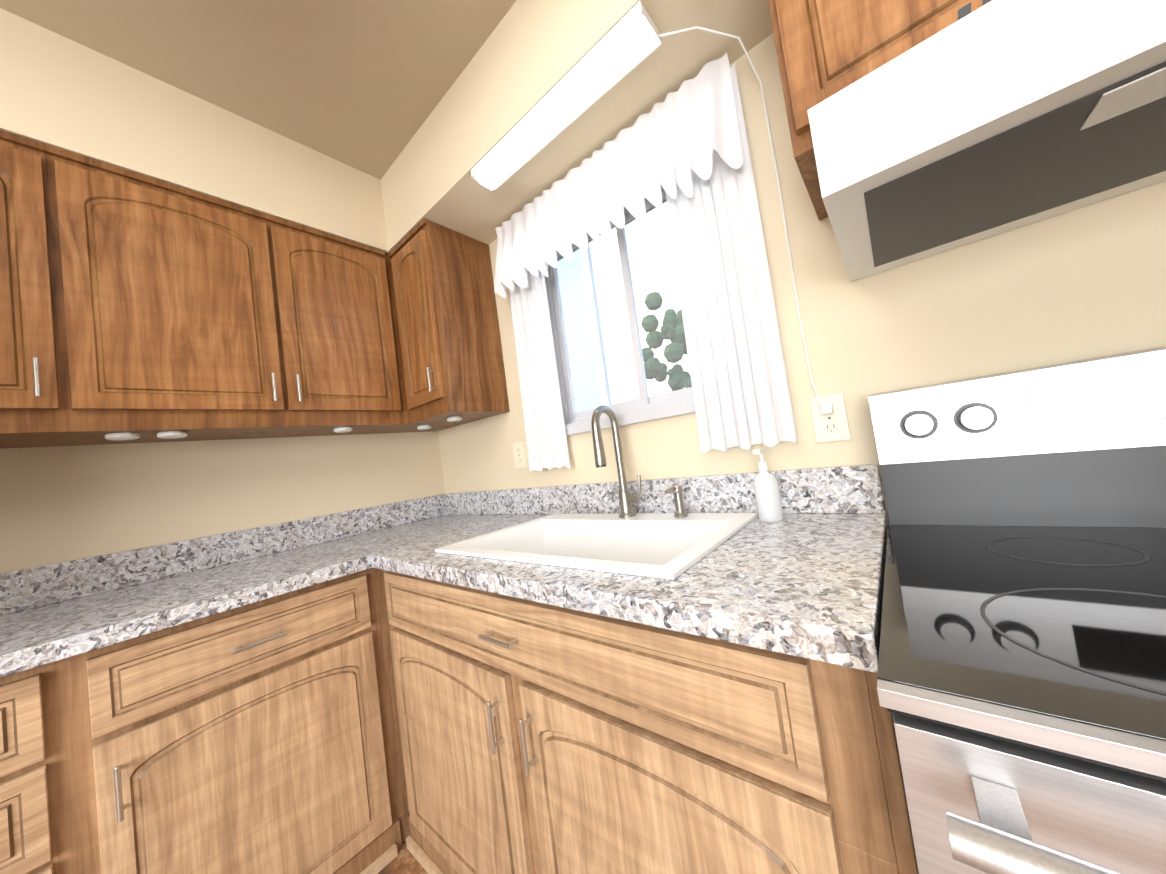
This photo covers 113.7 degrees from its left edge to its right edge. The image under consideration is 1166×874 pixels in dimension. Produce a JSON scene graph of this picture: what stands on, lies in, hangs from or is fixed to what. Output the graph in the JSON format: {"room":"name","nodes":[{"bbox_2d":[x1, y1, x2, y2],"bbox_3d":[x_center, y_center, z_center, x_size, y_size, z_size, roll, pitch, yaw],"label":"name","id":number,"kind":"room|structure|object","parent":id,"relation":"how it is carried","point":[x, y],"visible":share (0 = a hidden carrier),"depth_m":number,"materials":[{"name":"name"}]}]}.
{"room":"kitchen","nodes":[
{"label":"kitchen","id":0,"kind":"room"},
{"bbox_2d":[0,512,379,677],"bbox_3d":[-1.269,0.410,1.014,0.656,0.155,1.055,-10,-3,39],"label":"countertop","id":1,"kind":"structure","parent":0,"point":[50,613],"depth_m":1.13,"materials":[{"name":"stone"}]},
{"bbox_2d":[0,8,415,572],"bbox_3d":[-2.133,0.194,0.399,0.480,2.535,4.700,-10,-3,39],"label":"wall","id":2,"kind":"structure","parent":0,"point":[58,504],"depth_m":1.29,"materials":[{"name":"beige paint"}]},
{"bbox_2d":[0,130,465,448],"bbox_3d":[-1.531,-0.388,1.098,0.359,0.793,2.498,-10,-3,39],"label":"upper cabinet","id":3,"kind":"object","parent":2,"relation":"attached to","point":[147,309],"visible":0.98,"depth_m":1.19,"materials":[{"name":"brown wood"}]},
{"bbox_2d":[105,432,139,440],"bbox_3d":[-1.355,-0.001,1.121,0.066,0.016,0.066,-10,-3,39],"label":"puck light","id":4,"kind":"object","parent":3,"relation":"attached to","point":[121,436],"visible":1,"depth_m":1.10,"materials":[{"name":"white plastic"}]},
{"bbox_2d":[157,431,186,438],"bbox_3d":[-1.292,-0.006,1.198,0.066,0.016,0.066,-10,-3,39],"label":"puck light","id":5,"kind":"object","parent":3,"relation":"attached to","point":[172,434],"visible":0.98,"depth_m":1.18,"materials":[{"name":"white plastic"}]},
{"bbox_2d":[334,427,352,432],"bbox_3d":[-0.988,-0.029,1.569,0.066,0.016,0.066,-10,-3,39],"label":"puck light","id":6,"kind":"object","parent":3,"relation":"attached to","point":[342,429],"visible":1,"depth_m":1.55,"materials":[{"name":"white plastic"}]},
{"bbox_2d":[417,425,431,429],"bbox_3d":[-0.766,-0.046,1.839,0.066,0.016,0.066,-10,-3,39],"label":"puck light","id":7,"kind":"object","parent":3,"relation":"attached to","point":[422,427],"visible":1,"depth_m":1.82,"materials":[{"name":"white plastic"}]},
{"bbox_2d":[0,0,515,179],"bbox_3d":[-0.981,-1.339,-0.643,3.960,0.100,4.700,-10,-3,39],"label":"ceiling","id":8,"kind":"structure","parent":0,"point":[364,86],"depth_m":1.21,"materials":[{"name":"beige paint"}]},
{"bbox_2d":[378,842,427,873],"bbox_3d":[-0.632,1.270,-0.765,3.960,0.100,4.700,-10,-3,39],"label":"floor","id":9,"kind":"structure","parent":0,"point":[404,861],"depth_m":1.15,"materials":[{"name":"stone"}]},
{"bbox_2d":[0,568,409,873],"bbox_3d":[-0.942,0.907,1.301,0.659,0.888,1.563,-10,-3,39],"label":"base cabinet","id":10,"kind":"object","parent":9,"relation":"on","point":[261,737],"depth_m":0.93,"materials":[{"name":"brown wood"}]},
{"bbox_2d":[382,570,917,873],"bbox_3d":[0.077,0.760,1.061,1.332,0.888,0.627,-10,-3,39],"label":"base cabinet","id":11,"kind":"object","parent":9,"relation":"on","point":[538,738],"visible":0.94,"depth_m":0.63,"materials":[{"name":"brown wood"}]},
{"bbox_2d":[656,508,887,647],"bbox_3d":[0.412,0.232,0.754,0.293,0.040,0.450,-10,-3,39],"label":"countertop","id":12,"kind":"structure","parent":11,"relation":"on","point":[804,578],"depth_m":0.59,"materials":[{"name":"stone"}]},
{"bbox_2d":[435,513,757,579],"bbox_3d":[0.032,0.377,1.078,0.776,0.218,0.511,-10,-3,39],"label":"sink","id":13,"kind":"object","parent":12,"relation":"in","point":[664,545],"visible":0.33,"depth_m":1.13,"materials":[{"name":"white ceramic"}]},
{"bbox_2d":[591,405,687,517],"bbox_3d":[0.161,0.067,1.161,0.238,0.367,0.150,-10,-3,39],"label":"faucet","id":14,"kind":"object","parent":13,"relation":"on","point":[626,499],"visible":1,"depth_m":1.21,"materials":[{"name":"silver metal"}]},
{"bbox_2d":[753,449,783,521],"bbox_3d":[0.466,0.121,0.974,0.058,0.182,0.069,-10,-3,39],"label":"soap bottle","id":15,"kind":"object","parent":12,"relation":"on","point":[767,496],"visible":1,"depth_m":0.95,"materials":[{"name":"white plastic"}]},
{"bbox_2d":[868,346,1165,873],"bbox_3d":[0.782,0.471,0.306,0.766,1.205,0.725,-10,-3,39],"label":"range","id":16,"kind":"object","parent":9,"relation":"on","point":[1021,684],"visible":1,"depth_m":0.41,"materials":[{"name":"silver metal"}]},
{"bbox_3d":[1.042,0.537,-0.957,0.669,0.888,2.498,-10,-3,39],"label":"wall","id":17,"kind":"structure","parent":9,"relation":"on","visible":0},
{"bbox_2d":[396,512,515,563],"bbox_3d":[-0.459,0.382,1.478,0.003,0.040,0.450,-10,-3,39],"label":"countertop","id":18,"kind":"structure","parent":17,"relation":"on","point":[419,548],"depth_m":1.38,"materials":[{"name":"stone"}]},
{"bbox_2d":[380,0,1165,527],"bbox_3d":[0.532,-0.138,0.926,3.000,2.535,0.477,-10,-3,39],"label":"wall","id":19,"kind":"structure","parent":0,"point":[1086,282],"depth_m":1.00,"materials":[{"name":"beige paint"}]},
{"bbox_2d":[388,218,509,423],"bbox_3d":[-0.628,-0.479,1.736,0.329,0.793,0.359,-10,-3,39],"label":"upper cabinet","id":20,"kind":"object","parent":19,"relation":"attached to","point":[450,340],"visible":1,"depth_m":1.62,"materials":[{"name":"brown wood"}]},
{"bbox_2d":[447,416,461,421],"bbox_3d":[-0.569,-0.080,1.688,0.066,0.016,0.066,-10,-3,39],"label":"puck light","id":21,"kind":"object","parent":20,"relation":"attached to","point":[454,418],"visible":1,"depth_m":1.67,"materials":[{"name":"white plastic"}]},
{"bbox_2d":[513,441,526,468],"bbox_3d":[-0.286,0.082,1.717,0.072,0.116,0.009,-10,-3,39],"label":"electrical outlet","id":22,"kind":"object","parent":19,"relation":"attached to","point":[519,454],"visible":1,"depth_m":1.71,"materials":[{"name":"beige plastic"}]},
{"bbox_2d":[544,186,694,435],"bbox_3d":[0.161,-0.453,1.381,0.860,0.814,0.132,-10,-3,39],"label":"sliding window","id":23,"kind":"structure","parent":19,"relation":"in","point":[645,407],"depth_m":1.40,"materials":[{"name":"grey plastic"}]},
{"bbox_2d":[494,52,797,472],"bbox_3d":[0.082,-0.442,1.308,1.020,1.068,0.120,-10,-3,39],"label":"curtain","id":24,"kind":"object","parent":19,"relation":"attached to","point":[685,146],"visible":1,"depth_m":1.11,"materials":[{"name":"white fabric"}]},
{"bbox_2d":[471,1,825,407],"bbox_3d":[0.114,-0.502,1.145,0.890,1.001,0.318,-10,-3,39],"label":"fluorescent light fixture","id":25,"kind":"object","parent":19,"relation":"attached to","point":[628,42],"visible":1,"depth_m":1.04,"materials":[{"name":"white plastic"}]},
{"bbox_2d":[810,393,850,442],"bbox_3d":[0.623,-0.048,0.963,0.072,0.116,0.009,-10,-3,39],"label":"electrical outlet","id":26,"kind":"object","parent":19,"relation":"attached to","point":[834,426],"visible":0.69,"depth_m":0.96,"materials":[{"name":"beige plastic"}]},
{"bbox_2d":[820,403,833,413],"bbox_3d":[0.609,-0.070,0.951,0.024,0.024,0.023,-10,-3,39],"label":"plug","id":27,"kind":"object","parent":26,"relation":"attached to","point":[828,408],"visible":1,"depth_m":0.94,"materials":[{"name":"white plastic"}]},
{"bbox_2d":[768,0,982,220],"bbox_3d":[0.757,-0.851,0.595,0.790,0.530,0.327,-10,-3,39],"label":"upper cabinet","id":28,"kind":"object","parent":19,"relation":"attached to","point":[825,49],"visible":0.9,"depth_m":0.65,"materials":[{"name":"brown wood"}]},
{"bbox_2d":[807,0,1165,281],"bbox_3d":[0.772,-0.497,0.507,0.748,0.176,0.480,-10,-3,39],"label":"range hood","id":29,"kind":"object","parent":28,"relation":"attached to","point":[989,118],"visible":1,"depth_m":0.50,"materials":[{"name":"white metal"}]},
{"label":"outside","id":30,"kind":"structure","parent":0,"visible":0},
{"bbox_2d":[557,243,611,411],"bbox_3d":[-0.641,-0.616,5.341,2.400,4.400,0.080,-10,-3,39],"label":"window pane","id":31,"kind":"object","parent":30,"point":[587,370],"depth_m":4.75,"materials":[{"name":"clear glass"}]},
{"bbox_2d":[641,292,691,391],"bbox_3d":[2.039,-0.701,6.795,1.685,3.995,1.379,-10,-3,39],"label":"tree","id":32,"kind":"object","parent":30,"point":[651,328],"depth_m":6.79,"materials":[{"name":"green plant"}]}
]}

